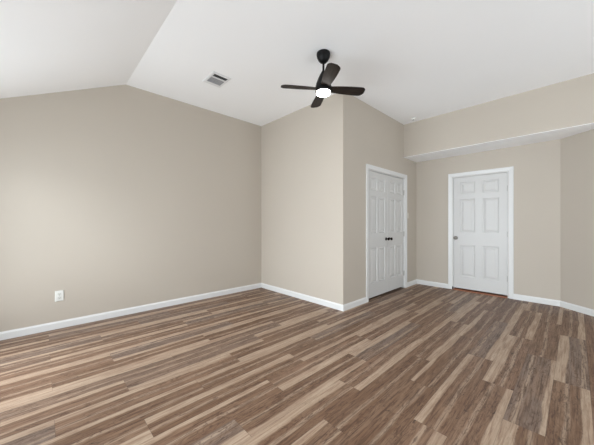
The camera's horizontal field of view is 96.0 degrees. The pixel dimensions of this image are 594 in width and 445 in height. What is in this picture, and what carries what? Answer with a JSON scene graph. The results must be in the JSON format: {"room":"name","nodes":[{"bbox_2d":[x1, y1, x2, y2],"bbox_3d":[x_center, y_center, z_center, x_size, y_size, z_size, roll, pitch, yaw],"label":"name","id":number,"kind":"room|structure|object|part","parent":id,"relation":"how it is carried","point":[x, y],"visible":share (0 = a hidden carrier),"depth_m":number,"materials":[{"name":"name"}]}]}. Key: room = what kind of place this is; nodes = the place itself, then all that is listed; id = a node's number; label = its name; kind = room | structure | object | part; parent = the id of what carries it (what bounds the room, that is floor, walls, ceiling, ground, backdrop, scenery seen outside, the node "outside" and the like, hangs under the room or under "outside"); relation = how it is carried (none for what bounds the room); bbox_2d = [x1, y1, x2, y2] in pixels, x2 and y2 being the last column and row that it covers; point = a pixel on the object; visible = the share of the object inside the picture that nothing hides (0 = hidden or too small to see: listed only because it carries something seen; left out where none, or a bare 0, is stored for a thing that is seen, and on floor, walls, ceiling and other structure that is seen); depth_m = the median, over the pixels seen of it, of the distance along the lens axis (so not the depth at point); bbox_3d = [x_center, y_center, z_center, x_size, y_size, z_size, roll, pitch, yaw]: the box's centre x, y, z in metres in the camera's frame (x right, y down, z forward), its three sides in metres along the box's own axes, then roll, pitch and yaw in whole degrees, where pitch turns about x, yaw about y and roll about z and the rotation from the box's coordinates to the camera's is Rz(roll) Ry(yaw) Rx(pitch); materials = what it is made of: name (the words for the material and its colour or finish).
{"room":"empty bedroom","nodes":[
{"label":"empty bedroom","id":0,"kind":"room"},
{"bbox_2d":[0,85,260,331],"bbox_3d":[-0.714,-0.342,5.143,7.720,3.124,0.100,0,0,-44],"label":"wall","id":1,"kind":"structure","parent":0,"point":[112,198],"depth_m":3.53,"materials":[{"name":"beige paint"}]},
{"bbox_2d":[55,290,63,301],"bbox_3d":[-2.761,0.843,3.106,0.078,0.122,0.012,0,0,-44],"label":"wall outlet","id":2,"kind":"object","parent":1,"relation":"attached to","point":[59,295],"visible":1,"depth_m":3.10,"materials":[{"name":"white plastic"}]},
{"bbox_2d":[0,283,260,340],"bbox_3d":[-2.033,1.177,3.801,3.759,0.086,0.014,0,0,-44],"label":"baseboard","id":3,"kind":"structure","parent":1,"relation":"attached to","point":[9,334],"depth_m":3.45,"materials":[{"name":"white paint"}]},
{"bbox_2d":[0,284,593,444],"bbox_3d":[1.797,1.260,2.591,7.820,0.080,7.259,0,0,-44],"label":"floor","id":4,"kind":"structure","parent":0,"point":[417,364],"depth_m":2.16,"materials":[{"name":"brown wood"}]},
{"bbox_2d":[0,0,593,125],"bbox_3d":[1.725,-1.454,2.522,8.020,1.000,7.259,0,0,-44],"label":"ceiling","id":5,"kind":"structure","parent":0,"point":[419,59],"depth_m":2.71,"materials":[{"name":"white paint"}]},
{"bbox_2d":[203,71,230,87],"bbox_3d":[-1.034,-1.848,3.448,0.250,0.012,0.312,0,0,-44],"label":"ceiling vent","id":6,"kind":"object","parent":5,"relation":"in","point":[214,78],"visible":1,"depth_m":3.43,"materials":[{"name":"white metal"}]},
{"bbox_2d":[281,49,364,107],"bbox_3d":[0.287,-1.625,2.906,0.703,0.459,0.703,0,0,38],"label":"ceiling fan","id":7,"kind":"object","parent":5,"relation":"hanging from","point":[323,88],"visible":1,"depth_m":2.87,"materials":[{"name":"black metal"}]},
{"bbox_3d":[0.024,-1.459,2.870,0.392,0.032,0.130,0,0,-7],"label":"blade","id":8,"kind":"part","parent":7,"relation":"part of","materials":[{"name":"brown wood"}]},
{"bbox_3d":[0.251,-1.459,3.170,0.130,0.032,0.392,0,0,-7],"label":"blade","id":9,"kind":"part","parent":7,"relation":"part of","materials":[{"name":"brown wood"}]},
{"bbox_2d":[316,89,330,96],"bbox_3d":[0.287,-1.411,2.906,0.154,0.032,0.154,0,0,-7],"label":"diffuser","id":10,"kind":"object","parent":7,"relation":"attached to","point":[320,92],"depth_m":2.87,"materials":[{"name":"white glass"}]},
{"bbox_3d":[0.324,-1.459,2.643,0.130,0.032,0.392,0,0,-7],"label":"blade","id":11,"kind":"part","parent":7,"relation":"part of","materials":[{"name":"brown wood"}]},
{"bbox_3d":[0.551,-1.459,2.943,0.392,0.032,0.130,0,0,-7],"label":"blade","id":12,"kind":"part","parent":7,"relation":"part of","materials":[{"name":"brown wood"}]},
{"bbox_2d":[261,94,346,304],"bbox_3d":[0.018,-0.342,4.449,0.100,3.124,1.914,0,0,-44],"label":"wall","id":13,"kind":"structure","parent":0,"point":[304,150],"depth_m":4.22,"materials":[{"name":"beige paint"}]},
{"bbox_2d":[261,283,342,310],"bbox_3d":[-0.019,1.177,4.405,0.014,0.086,1.928,0,0,-44],"label":"baseboard","id":14,"kind":"structure","parent":13,"relation":"attached to","point":[323,302],"depth_m":4.24,"materials":[{"name":"white paint"}]},
{"bbox_2d":[347,95,415,302],"bbox_3d":[1.537,-0.342,4.648,2.370,3.124,0.100,0,0,-44],"label":"wall","id":15,"kind":"structure","parent":0,"point":[374,138],"depth_m":4.12,"materials":[{"name":"beige paint"}]},
{"bbox_2d":[343,297,366,310],"bbox_3d":[0.855,1.177,3.916,0.601,0.086,0.014,0,0,-44],"label":"baseboard","id":16,"kind":"structure","parent":15,"relation":"attached to","point":[361,301],"depth_m":3.89,"materials":[{"name":"white paint"}]},
{"bbox_2d":[366,164,406,301],"bbox_3d":[1.561,0.150,4.636,1.422,2.140,0.150,0,0,-44],"label":"door","id":17,"kind":"structure","parent":15,"relation":"in","point":[386,194],"depth_m":4.57,"materials":[{"name":"white paint"}]},
{"bbox_2d":[407,279,416,286],"bbox_3d":[2.263,1.177,5.264,0.469,0.086,0.014,0,0,-44],"label":"baseboard","id":18,"kind":"structure","parent":15,"relation":"attached to","point":[413,282],"depth_m":5.25,"materials":[{"name":"white paint"}]},
{"bbox_2d":[416,139,560,300],"bbox_3d":[3.150,-0.342,4.748,0.100,3.124,2.186,0,0,-44],"label":"wall","id":19,"kind":"structure","parent":0,"point":[537,166],"depth_m":4.25,"materials":[{"name":"beige paint"}]},
{"bbox_2d":[417,279,447,288],"bbox_3d":[2.628,1.177,5.212,0.014,0.086,0.594,0,0,-44],"label":"baseboard","id":20,"kind":"structure","parent":19,"relation":"attached to","point":[423,282],"depth_m":5.20,"materials":[{"name":"white paint"}]},
{"bbox_2d":[448,166,513,298],"bbox_3d":[3.190,0.150,4.682,0.174,2.140,0.957,0,0,-44],"label":"door","id":21,"kind":"structure","parent":19,"relation":"in","point":[477,204],"depth_m":4.65,"materials":[{"name":"white paint"}]},
{"bbox_2d":[514,294,559,306],"bbox_3d":[3.677,1.177,4.115,0.014,0.086,0.543,0,0,-44],"label":"baseboard","id":22,"kind":"structure","parent":19,"relation":"attached to","point":[516,296],"depth_m":4.10,"materials":[{"name":"white paint"}]},
{"bbox_2d":[404,73,593,156],"bbox_3d":[3.003,-1.574,4.053,0.090,0.660,2.788,0,0,-44],"label":"wall header","id":23,"kind":"structure","parent":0,"point":[569,103],"depth_m":3.90,"materials":[{"name":"beige paint"}]},
{"bbox_2d":[404,123,593,161],"bbox_3d":[3.182,-1.264,4.223,0.581,0.052,2.788,0,0,-44],"label":"ceiling","id":24,"kind":"structure","parent":0,"point":[561,133],"depth_m":4.14,"materials":[{"name":"white paint"}]},
{"bbox_2d":[561,129,593,309],"bbox_3d":[3.952,-0.342,3.473,0.100,3.124,0.912,0,0,-4],"label":"wall","id":25,"kind":"structure","parent":0,"point":[577,151],"depth_m":3.70,"materials":[{"name":"beige paint"}]},
{"bbox_2d":[560,301,593,315],"bbox_3d":[3.895,1.177,3.469,0.014,0.086,0.912,0,0,-4],"label":"baseboard","id":26,"kind":"structure","parent":25,"relation":"attached to","point":[584,310],"depth_m":3.69,"materials":[{"name":"white paint"}]}
]}

